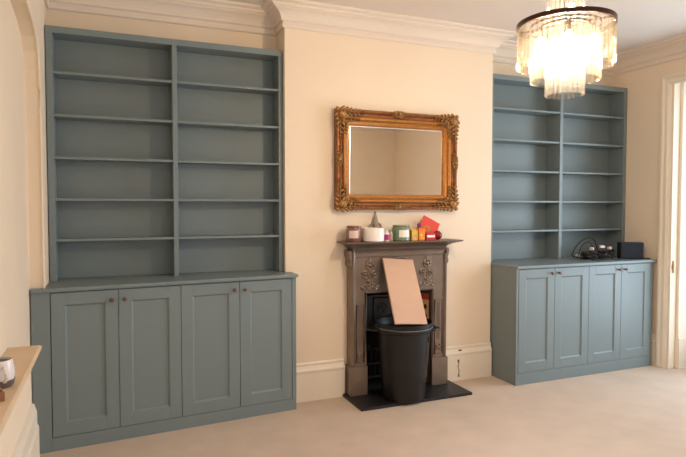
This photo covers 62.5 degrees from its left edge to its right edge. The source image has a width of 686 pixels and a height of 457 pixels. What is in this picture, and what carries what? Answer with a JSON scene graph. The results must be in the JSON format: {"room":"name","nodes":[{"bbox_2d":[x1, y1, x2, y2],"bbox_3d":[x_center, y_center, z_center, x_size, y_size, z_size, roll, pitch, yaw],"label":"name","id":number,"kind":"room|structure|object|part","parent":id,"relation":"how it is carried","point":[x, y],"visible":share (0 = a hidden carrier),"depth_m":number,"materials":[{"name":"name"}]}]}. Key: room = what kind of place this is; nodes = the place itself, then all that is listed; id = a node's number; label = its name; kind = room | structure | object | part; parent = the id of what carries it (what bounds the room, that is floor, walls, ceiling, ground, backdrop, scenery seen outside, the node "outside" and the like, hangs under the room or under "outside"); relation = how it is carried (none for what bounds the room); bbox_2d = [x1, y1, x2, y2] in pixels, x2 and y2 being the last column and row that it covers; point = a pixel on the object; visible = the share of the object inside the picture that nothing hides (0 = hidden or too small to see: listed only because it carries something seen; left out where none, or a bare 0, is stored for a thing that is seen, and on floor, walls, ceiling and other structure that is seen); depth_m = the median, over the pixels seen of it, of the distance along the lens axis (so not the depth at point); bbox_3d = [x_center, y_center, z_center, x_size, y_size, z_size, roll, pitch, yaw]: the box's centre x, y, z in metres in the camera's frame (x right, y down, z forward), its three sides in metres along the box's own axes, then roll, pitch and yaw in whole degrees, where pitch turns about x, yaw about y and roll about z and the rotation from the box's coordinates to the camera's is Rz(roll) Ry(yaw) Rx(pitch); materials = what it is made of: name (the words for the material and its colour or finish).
{"room":"living room","nodes":[
{"label":"living room","id":0,"kind":"room"},
{"bbox_2d":[0,0,49,403],"bbox_3d":[-1.041,-0.046,1.257,0.300,2.690,4.660,-1,2,-23],"label":"wall","id":1,"kind":"structure","parent":0,"point":[20,195],"depth_m":2.79,"materials":[{"name":"beige paint"}]},
{"bbox_2d":[0,372,31,456],"bbox_3d":[-0.705,0.950,0.803,0.084,0.735,3.495,-1,2,-23],"label":"trim","id":2,"kind":"structure","parent":1,"relation":"attached to","point":[10,434],"depth_m":2.03,"materials":[{"name":"beige paint"}]},
{"bbox_2d":[0,345,41,435],"bbox_3d":[-0.684,0.572,0.796,0.128,0.020,3.492,-1,2,-23],"label":"wall shelf","id":3,"kind":"object","parent":1,"relation":"attached to","point":[24,358],"visible":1,"depth_m":2.02,"materials":[{"name":"beige wood"}]},
{"bbox_2d":[0,387,4,401],"bbox_3d":[-1.073,0.511,1.725,0.060,0.030,0.060,-2,3,-43],"label":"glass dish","id":4,"kind":"object","parent":3,"relation":"on","point":[2,392],"visible":1,"depth_m":1.72,"materials":[{"name":"brown"}]},
{"bbox_2d":[0,356,14,388],"bbox_3d":[-1.130,0.476,1.857,0.090,0.090,0.102,0,2,-10],"label":"mug","id":5,"kind":"object","parent":3,"relation":"on","point":[7,368],"visible":0.98,"depth_m":1.84,"materials":[{"name":"white ceramic"}]},
{"bbox_3d":[-1.091,0.475,1.825,0.030,0.059,0.011,2,3,42],"label":"handle","id":6,"kind":"part","parent":5,"relation":"part of","materials":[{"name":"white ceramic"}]},
{"bbox_2d":[11,404,39,456],"bbox_3d":[-0.654,1.064,0.829,0.026,0.505,3.495,-1,2,-23],"label":"baseboard","id":7,"kind":"structure","parent":1,"relation":"attached to","point":[27,445],"depth_m":2.22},
{"bbox_2d":[24,0,44,287],"bbox_3d":[-1.127,0.123,1.856,0.014,2.307,2.664,-1,2,-23],"label":"trim","id":8,"kind":"structure","parent":1,"relation":"attached to","point":[26,1],"depth_m":3.05,"materials":[{"name":"beige paint"}]},
{"bbox_2d":[46,9,611,363],"bbox_3d":[0.317,-0.165,4.394,5.215,2.690,0.500,-1,2,-23],"label":"wall","id":9,"kind":"structure","parent":0,"point":[322,72],"depth_m":4.01,"materials":[{"name":"beige paint"}]},
{"bbox_2d":[296,358,344,402],"bbox_3d":[-0.165,1.063,3.956,0.378,0.268,0.026,-1,2,-23],"label":"baseboard","id":10,"kind":"structure","parent":9,"relation":"attached to","point":[317,380],"depth_m":3.95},
{"bbox_2d":[44,0,685,75],"bbox_3d":[1.229,-1.353,2.149,4.615,0.145,4.660,-1,2,-23],"label":"trim","id":11,"kind":"structure","parent":9,"relation":"attached to","point":[271,17],"depth_m":3.95,"materials":[{"name":"beige paint"}]},
{"bbox_2d":[334,105,459,211],"bbox_3d":[0.406,-0.488,4.104,1.020,0.740,0.074,-1,2,-23],"label":"wall mirror","id":12,"kind":"object","parent":9,"relation":"attached to","point":[384,160],"visible":1,"depth_m":4.11,"materials":[{"name":"gold metal"}]},
{"bbox_2d":[350,126,440,193],"bbox_3d":[0.394,-0.489,4.132,0.782,0.502,0.008,-1,2,-23],"label":"mirror glass","id":13,"kind":"object","parent":12,"relation":"attached to","point":[383,159],"depth_m":4.12,"materials":[{"name":"white"}]},
{"bbox_3d":[0.402,-0.489,4.115,0.877,0.597,0.050,-1,2,-23],"label":"moulding","id":14,"kind":"part","parent":12,"relation":"part of","materials":[{"name":"gold metal"}]},
{"bbox_2d":[446,342,491,380],"bbox_3d":[0.972,1.045,4.427,0.451,0.268,0.026,-1,2,-23],"label":"baseboard","id":15,"kind":"structure","parent":9,"relation":"attached to","point":[470,361],"depth_m":4.43,"materials":[{"name":"beige paint"}]},
{"bbox_2d":[40,365,685,456],"bbox_3d":[1.302,1.309,2.335,5.615,0.100,5.360,-1,2,-23],"label":"floor","id":16,"kind":"structure","parent":0,"point":[640,411],"depth_m":3.44,"materials":[{"name":"beige carpet"}]},
{"bbox_2d":[31,277,295,453],"bbox_3d":[-1.058,0.770,3.555,1.531,0.884,0.454,-1,2,-23],"label":"base cabinet","id":17,"kind":"object","parent":16,"relation":"on","point":[114,364],"visible":0.99,"depth_m":3.36,"materials":[{"name":"blue paint"}]},
{"bbox_3d":[-1.446,0.750,3.185,0.345,0.798,0.030,-1,2,-27],"label":"door","id":18,"kind":"part","parent":17,"relation":"part of","materials":[{"name":"blue paint"}]},
{"bbox_3d":[-1.136,0.744,3.343,0.350,0.798,0.028,-1,2,-27],"label":"door","id":19,"kind":"part","parent":17,"relation":"part of","materials":[{"name":"blue paint"}]},
{"bbox_2d":[30,269,297,292],"bbox_3d":[-1.050,0.318,3.532,1.545,0.020,0.473,-1,2,-23],"label":"countertop","id":20,"kind":"structure","parent":17,"relation":"on","point":[109,282],"depth_m":3.45,"materials":[{"name":"blue paint"}]},
{"bbox_2d":[45,25,282,281],"bbox_3d":[-1.099,-0.447,3.653,1.428,1.497,0.156,-1,2,-23],"label":"bookcase","id":21,"kind":"object","parent":20,"relation":"on","point":[165,155],"visible":1,"depth_m":3.66,"materials":[{"name":"blue paint"}]},
{"bbox_3d":[-1.742,-0.417,3.387,0.036,1.459,0.156,-1,2,-23],"label":"panel","id":22,"kind":"part","parent":21,"relation":"part of","materials":[{"name":"blue paint"}]},
{"bbox_3d":[-1.415,-0.924,3.501,0.672,0.015,0.143,-1,2,-23],"label":"shelf","id":23,"kind":"part","parent":21,"relation":"part of","materials":[{"name":"blue paint"}]},
{"bbox_3d":[-1.415,-0.425,3.520,0.672,0.015,0.143,-1,2,-23],"label":"shelf","id":24,"kind":"part","parent":21,"relation":"part of","materials":[{"name":"blue paint"}]},
{"bbox_3d":[-1.415,-0.674,3.511,0.672,0.015,0.143,-1,2,-23],"label":"shelf","id":25,"kind":"part","parent":21,"relation":"part of","materials":[{"name":"blue paint"}]},
{"bbox_3d":[-1.415,-0.178,3.530,0.672,0.015,0.143,-1,2,-23],"label":"shelf","id":26,"kind":"part","parent":21,"relation":"part of","materials":[{"name":"blue paint"}]},
{"bbox_3d":[-1.415,0.064,3.539,0.672,0.015,0.143,-1,2,-23],"label":"shelf","id":27,"kind":"part","parent":21,"relation":"part of","materials":[{"name":"blue paint"}]},
{"bbox_3d":[-1.099,-1.176,3.625,1.428,0.038,0.156,-1,2,-23],"label":"panel","id":28,"kind":"part","parent":21,"relation":"part of","materials":[{"name":"blue paint"}]},
{"bbox_3d":[-0.771,-0.684,3.777,0.663,0.015,0.143,-1,2,-23],"label":"shelf","id":29,"kind":"part","parent":21,"relation":"part of","materials":[{"name":"blue paint"}]},
{"bbox_3d":[-0.771,-0.934,3.768,0.663,0.015,0.143,-1,2,-23],"label":"shelf","id":30,"kind":"part","parent":21,"relation":"part of","materials":[{"name":"blue paint"}]},
{"bbox_3d":[-0.771,-0.188,3.796,0.663,0.015,0.143,-1,2,-23],"label":"shelf","id":31,"kind":"part","parent":21,"relation":"part of","materials":[{"name":"blue paint"}]},
{"bbox_3d":[-0.771,-0.435,3.787,0.663,0.015,0.143,-1,2,-23],"label":"shelf","id":32,"kind":"part","parent":21,"relation":"part of","materials":[{"name":"blue paint"}]},
{"bbox_3d":[-0.771,0.053,3.805,0.663,0.015,0.143,-1,2,-23],"label":"shelf","id":33,"kind":"part","parent":21,"relation":"part of","materials":[{"name":"blue paint"}]},
{"bbox_3d":[-0.453,-0.438,3.921,0.028,1.459,0.156,-1,2,-23],"label":"panel","id":34,"kind":"part","parent":21,"relation":"part of","materials":[{"name":"blue paint"}]},
{"bbox_3d":[-0.817,0.737,3.504,0.362,0.798,0.025,-1,2,-27],"label":"door","id":35,"kind":"part","parent":17,"relation":"part of","materials":[{"name":"blue paint"}]},
{"bbox_3d":[-0.498,0.731,3.666,0.350,0.798,0.022,-1,2,-27],"label":"door","id":36,"kind":"part","parent":17,"relation":"part of","materials":[{"name":"blue paint"}]},
{"bbox_2d":[337,238,462,396],"bbox_3d":[0.368,0.634,4.212,0.921,1.106,0.472,-1,2,-23],"label":"fireplace","id":37,"kind":"object","parent":16,"relation":"on","point":[368,300],"visible":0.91,"depth_m":4.09,"materials":[{"name":"metal"}]},
{"bbox_2d":[346,225,361,241],"bbox_3d":[0.074,0.036,3.911,0.110,0.112,0.111,-1,2,-23],"label":"jar candle","id":38,"kind":"object","parent":37,"relation":"on","point":[353,232],"visible":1,"depth_m":3.86,"materials":[{"name":"brown glass"}]},
{"bbox_3d":[0.121,0.739,3.971,0.063,0.406,0.016,-1,2,-23],"label":"pilaster panel","id":39,"kind":"part","parent":37,"relation":"part of","materials":[{"name":"metal"}]},
{"bbox_2d":[362,227,383,241],"bbox_3d":[0.209,0.040,3.948,0.158,0.101,0.158,-1,2,-23],"label":"pot","id":40,"kind":"object","parent":37,"relation":"on","point":[370,234],"visible":1,"depth_m":3.88,"materials":[{"name":"white ceramic"}]},
{"bbox_2d":[366,344,380,378],"bbox_3d":[0.373,0.964,4.192,0.446,0.265,0.053,-1,2,-23],"label":"grate","id":41,"kind":"object","parent":37,"relation":"on","point":[368,346],"depth_m":4.13,"materials":[{"name":"metal"}]},
{"bbox_2d":[370,211,381,227],"bbox_3d":[0.236,-0.019,4.066,0.089,0.209,0.049,0,2,-1],"label":"figurine","id":42,"kind":"object","parent":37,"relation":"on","point":[375,224],"visible":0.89,"depth_m":4.05,"materials":[{"name":"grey ceramic"}]},
{"bbox_2d":[367,294,392,327],"bbox_3d":[0.363,0.618,4.208,0.405,0.260,0.024,-1,2,-23],"label":"hood","id":43,"kind":"object","parent":37,"relation":"attached to","point":[378,306],"depth_m":4.16,"materials":[{"name":"metal"}]},
{"bbox_2d":[384,230,388,240],"bbox_3d":[0.307,0.051,3.962,0.037,0.078,0.037,-1,2,-23],"label":"bottle","id":44,"kind":"object","parent":37,"relation":"on","point":[386,235],"visible":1,"depth_m":3.95,"materials":[{"name":"pink plastic"}]},
{"bbox_2d":[389,232,392,240],"bbox_3d":[0.341,0.055,3.990,0.026,0.068,0.026,-1,2,-23],"label":"vial","id":45,"kind":"object","parent":37,"relation":"on","point":[391,234],"visible":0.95,"depth_m":3.98,"materials":[{"name":"clear glass"}]},
{"bbox_3d":[0.418,0.552,4.088,0.776,0.819,0.020,-1,2,-23],"label":"border moulding","id":46,"kind":"part","parent":37,"relation":"part of","materials":[{"name":"metal"}]},
{"bbox_2d":[337,238,462,249],"bbox_3d":[0.420,0.117,4.066,0.921,0.061,0.200,-1,2,-23],"label":"mantel shelf","id":47,"kind":"object","parent":37,"relation":"attached to","point":[440,244],"depth_m":4.03,"materials":[{"name":"wood"}]},
{"bbox_2d":[392,225,409,240],"bbox_3d":[0.414,0.031,4.043,0.128,0.112,0.129,-1,2,-23],"label":"jar candle","id":48,"kind":"object","parent":37,"relation":"on","point":[400,232],"visible":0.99,"depth_m":3.99,"materials":[{"name":"green glass"}]},
{"bbox_3d":[0.414,-0.020,4.042,0.122,0.011,0.122,-1,2,-23],"label":"lid","id":49,"kind":"part","parent":48,"relation":"part of","materials":[{"name":"green glass"}]},
{"bbox_2d":[410,230,417,240],"bbox_3d":[0.507,0.047,4.056,0.050,0.078,0.043,-1,2,-23],"label":"tin","id":50,"kind":"object","parent":37,"relation":"on","point":[413,233],"visible":0.93,"depth_m":4.04,"materials":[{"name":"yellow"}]},
{"bbox_2d":[416,228,424,240],"bbox_3d":[0.559,0.042,4.069,0.054,0.088,0.043,-1,2,-23],"label":"tin","id":51,"kind":"object","parent":37,"relation":"on","point":[421,231],"visible":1,"depth_m":4.05,"materials":[{"name":"orange metal"}]},
{"bbox_3d":[0.604,0.806,4.261,0.099,0.700,0.006,2,3,38],"label":"tile panel","id":52,"kind":"part","parent":37,"relation":"part of","materials":[{"name":"brown"}]},
{"bbox_2d":[420,215,439,232],"bbox_3d":[0.632,0.001,4.183,0.201,0.200,0.020,-1,2,-20],"label":"greeting card","id":53,"kind":"object","parent":37,"relation":"on","point":[430,226],"visible":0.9,"depth_m":4.18,"materials":[{"name":"red paper"}]},
{"bbox_2d":[425,233,434,239],"bbox_3d":[0.627,0.059,4.092,0.074,0.052,0.041,-1,2,-23],"label":"gift box","id":54,"kind":"object","parent":37,"relation":"on","point":[428,236],"visible":0.96,"depth_m":4.07,"materials":[{"name":"red"}]},
{"bbox_2d":[434,229,441,239],"bbox_3d":[0.692,0.045,4.146,0.068,0.076,0.068,-1,2,-23],"label":"bauble","id":55,"kind":"object","parent":37,"relation":"on","point":[438,234],"visible":0.86,"depth_m":4.12,"materials":[{"name":"red glass"}]},
{"bbox_3d":[0.711,0.730,4.216,0.073,0.406,0.016,-1,2,-23],"label":"pilaster panel","id":56,"kind":"part","parent":37,"relation":"part of","materials":[{"name":"metal"}]},
{"bbox_2d":[343,380,471,411],"bbox_3d":[0.460,1.184,4.046,0.872,0.020,0.342,-1,2,-23],"label":"hearth slab","id":57,"kind":"object","parent":16,"relation":"on","point":[374,400],"visible":0.72,"depth_m":3.96,"materials":[{"name":"stone"}]},
{"bbox_2d":[367,316,440,402],"bbox_3d":[0.424,0.909,3.949,0.402,0.534,0.409,2,3,43],"label":"bin","id":58,"kind":"object","parent":57,"relation":"on","point":[403,349],"visible":0.9,"depth_m":3.81,"materials":[{"name":"black plastic"}]},
{"bbox_3d":[0.203,0.698,3.931,0.073,0.024,0.148,0,2,-2],"label":"handle","id":59,"kind":"part","parent":58,"relation":"part of","materials":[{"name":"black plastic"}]},
{"bbox_2d":[382,258,426,324],"bbox_3d":[0.422,0.430,3.903,0.238,0.434,0.330,0,2,-13],"label":"wooden board","id":60,"kind":"object","parent":58,"relation":"on","point":[407,307],"visible":1,"depth_m":3.89,"materials":[{"name":"beige wood"}]},
{"bbox_3d":[0.645,0.697,3.950,0.073,0.024,0.148,0,2,-2],"label":"handle","id":61,"kind":"part","parent":58,"relation":"part of","materials":[{"name":"black plastic"}]},
{"bbox_2d":[490,262,652,385],"bbox_3d":[1.865,0.726,4.727,1.420,0.884,0.526,-1,2,-23],"label":"base cabinet","id":62,"kind":"object","parent":16,"relation":"on","point":[550,323],"visible":1,"depth_m":4.46,"materials":[{"name":"blue paint"}]},
{"bbox_3d":[1.474,0.699,4.321,0.343,0.784,0.019,-1,2,-23],"label":"door","id":63,"kind":"part","parent":62,"relation":"part of","materials":[{"name":"blue paint"}]},
{"bbox_3d":[1.794,0.694,4.453,0.345,0.784,0.019,-1,2,-23],"label":"door","id":64,"kind":"part","parent":62,"relation":"part of","materials":[{"name":"blue paint"}]},
{"bbox_2d":[491,256,656,268],"bbox_3d":[1.872,0.273,4.720,1.452,0.020,0.515,-1,2,-23],"label":"countertop","id":65,"kind":"structure","parent":62,"relation":"on","point":[524,263],"depth_m":4.58,"materials":[{"name":"blue paint"}]},
{"bbox_2d":[491,73,627,261],"bbox_3d":[1.819,-0.492,4.854,1.471,1.497,0.171,-1,2,-23],"label":"bookcase","id":66,"kind":"object","parent":65,"relation":"on","point":[559,158],"visible":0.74,"depth_m":4.88,"materials":[{"name":"blue paint"}]},
{"bbox_3d":[1.152,-0.463,4.578,0.026,1.459,0.171,-1,2,-23],"label":"panel","id":67,"kind":"part","parent":66,"relation":"part of","materials":[{"name":"blue paint"}]},
{"bbox_3d":[1.480,0.018,4.730,0.682,0.015,0.158,-1,2,-23],"label":"shelf","id":68,"kind":"part","parent":66,"relation":"part of","materials":[{"name":"blue paint"}]},
{"bbox_3d":[1.480,-0.224,4.721,0.682,0.015,0.158,-1,2,-23],"label":"shelf","id":69,"kind":"part","parent":66,"relation":"part of","materials":[{"name":"blue paint"}]},
{"bbox_3d":[1.480,-0.470,4.711,0.682,0.015,0.158,-1,2,-23],"label":"shelf","id":70,"kind":"part","parent":66,"relation":"part of","materials":[{"name":"blue paint"}]},
{"bbox_3d":[1.480,-0.719,4.702,0.682,0.015,0.158,-1,2,-23],"label":"shelf","id":71,"kind":"part","parent":66,"relation":"part of","materials":[{"name":"blue paint"}]},
{"bbox_3d":[1.480,-0.969,4.692,0.682,0.015,0.158,-1,2,-23],"label":"shelf","id":72,"kind":"part","parent":66,"relation":"part of","materials":[{"name":"blue paint"}]},
{"bbox_3d":[1.819,-1.221,4.826,1.471,0.038,0.171,-1,2,-23],"label":"panel","id":73,"kind":"part","parent":66,"relation":"part of","materials":[{"name":"blue paint"}]},
{"bbox_3d":[2.145,0.008,5.006,0.695,0.015,0.158,-1,2,-23],"label":"shelf","id":74,"kind":"part","parent":66,"relation":"part of","materials":[{"name":"blue paint"}]},
{"bbox_3d":[2.145,-0.234,4.996,0.695,0.015,0.158,-1,2,-23],"label":"shelf","id":75,"kind":"part","parent":66,"relation":"part of","materials":[{"name":"blue paint"}]},
{"bbox_3d":[2.145,-0.481,4.987,0.695,0.015,0.158,-1,2,-23],"label":"shelf","id":76,"kind":"part","parent":66,"relation":"part of","materials":[{"name":"blue paint"}]},
{"bbox_3d":[2.145,-0.730,4.978,0.695,0.015,0.158,-1,2,-23],"label":"shelf","id":77,"kind":"part","parent":66,"relation":"part of","materials":[{"name":"blue paint"}]},
{"bbox_3d":[2.145,-0.980,4.968,0.695,0.015,0.158,-1,2,-23],"label":"shelf","id":78,"kind":"part","parent":66,"relation":"part of","materials":[{"name":"blue paint"}]},
{"bbox_3d":[2.482,-0.484,5.129,0.036,1.459,0.171,-1,2,-23],"label":"panel","id":79,"kind":"part","parent":66,"relation":"part of","materials":[{"name":"blue paint"}]},
{"bbox_2d":[572,238,597,257],"bbox_3d":[2.096,0.165,4.902,0.292,0.176,0.098,-1,2,-23],"label":"power cable","id":80,"kind":"object","parent":65,"relation":"on","point":[576,255],"visible":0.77,"depth_m":4.86,"materials":[{"name":"black plastic"}]},
{"bbox_2d":[580,247,597,258],"bbox_3d":[2.059,0.209,4.739,0.144,0.104,0.133,-1,2,-23],"label":"power cable","id":81,"kind":"object","parent":65,"relation":"on","point":[585,254],"visible":1,"depth_m":4.71,"materials":[{"name":"black plastic"}]},
{"bbox_2d":[593,245,608,258],"bbox_3d":[2.174,0.201,4.783,0.133,0.118,0.138,-1,2,-23],"label":"power cable","id":82,"kind":"object","parent":65,"relation":"on","point":[602,254],"visible":0.77,"depth_m":4.75,"materials":[{"name":"black plastic"}]},
{"bbox_2d":[592,258,619,260],"bbox_3d":[2.182,0.255,4.691,0.298,0.013,0.030,-1,2,-23],"label":"lead","id":83,"kind":"object","parent":65,"relation":"on","point":[606,258],"visible":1,"depth_m":4.70,"materials":[{"name":"black"}]},
{"bbox_2d":[605,247,615,257],"bbox_3d":[2.279,0.206,4.837,0.115,0.101,0.112,-1,2,-23],"label":"power cable","id":84,"kind":"object","parent":65,"relation":"on","point":[612,254],"visible":0.6,"depth_m":4.80,"materials":[{"name":"black plastic"}]},
{"bbox_2d":[617,242,643,258],"bbox_3d":[2.449,0.187,4.820,0.196,0.142,0.074,0,2,2],"label":"speaker","id":85,"kind":"object","parent":65,"relation":"on","point":[625,250],"visible":0.97,"depth_m":4.78},
{"bbox_3d":[2.117,0.689,4.587,0.347,0.784,0.019,-1,2,-23],"label":"door","id":86,"kind":"part","parent":62,"relation":"part of","materials":[{"name":"blue paint"}]},
{"bbox_3d":[2.433,0.684,4.718,0.333,0.784,0.019,-1,2,-23],"label":"door","id":87,"kind":"part","parent":62,"relation":"part of","materials":[{"name":"blue paint"}]},
{"bbox_2d":[226,0,685,53],"bbox_3d":[1.302,-1.479,2.229,5.615,0.100,5.360,-1,2,-23],"label":"ceiling","id":88,"kind":"structure","parent":0,"point":[640,22],"depth_m":3.95,"materials":[{"name":"paint"}]},
{"bbox_2d":[516,0,617,96],"bbox_3d":[1.008,-1.021,2.558,0.426,0.837,0.426,-1,2,-23],"label":"chandelier","id":89,"kind":"object","parent":88,"relation":"hanging from","point":[569,34],"visible":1,"depth_m":2.52,"materials":[{"name":"clear glass"}]},
{"bbox_3d":[0.893,-0.841,2.557,0.032,0.052,0.032,-1,2,-23],"label":"bulb","id":90,"kind":"part","parent":89,"relation":"part of","materials":[{"name":"beige glass"}]},
{"bbox_3d":[0.966,-0.845,2.671,0.032,0.052,0.032,-1,2,-23],"label":"bulb","id":91,"kind":"part","parent":89,"relation":"part of","materials":[{"name":"beige glass"}]},
{"bbox_3d":[1.008,-1.138,2.553,0.113,0.545,0.113,1,2,22],"label":"stem","id":92,"kind":"part","parent":89,"relation":"part of","materials":[{"name":"white metal"}]},
{"bbox_3d":[1.008,-0.919,2.561,0.412,0.014,0.362,-1,2,-23],"label":"frame","id":93,"kind":"part","parent":89,"relation":"part of","materials":[{"name":"brown metal"}]},
{"bbox_3d":[0.980,-0.837,2.453,0.032,0.052,0.032,-1,2,-23],"label":"bulb","id":94,"kind":"part","parent":89,"relation":"part of","materials":[{"name":"beige glass"}]},
{"bbox_3d":[1.097,-0.844,2.638,0.032,0.052,0.032,-1,2,-23],"label":"bulb","id":95,"kind":"part","parent":89,"relation":"part of","materials":[{"name":"beige glass"}]},
{"bbox_3d":[1.105,-0.839,2.503,0.032,0.052,0.032,-1,2,-23],"label":"bulb","id":96,"kind":"part","parent":89,"relation":"part of","materials":[{"name":"beige glass"}]},
{"bbox_2d":[612,57,685,353],"bbox_3d":[3.442,-0.123,3.277,0.300,2.690,4.960,-1,2,-23],"label":"wall","id":97,"kind":"structure","parent":0,"point":[643,85],"depth_m":4.88,"materials":[{"name":"beige paint"}]},
{"bbox_2d":[650,333,655,365],"bbox_3d":[2.594,1.026,4.939,0.026,0.268,0.313,-1,2,-23],"label":"baseboard","id":98,"kind":"structure","parent":97,"relation":"attached to","point":[653,336],"depth_m":4.81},
{"bbox_2d":[655,71,685,367],"bbox_3d":[3.106,-0.007,3.659,0.030,2.430,2.359,-1,2,-23],"label":"trim","id":99,"kind":"structure","parent":97,"relation":"attached to","point":[667,81],"depth_m":4.70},
{"bbox_2d":[666,82,685,368],"bbox_3d":[3.259,0.013,3.723,0.300,2.385,2.195,-1,2,-23],"label":"door","id":100,"kind":"structure","parent":97,"relation":"in","point":[676,310],"depth_m":4.68,"materials":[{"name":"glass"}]}
]}

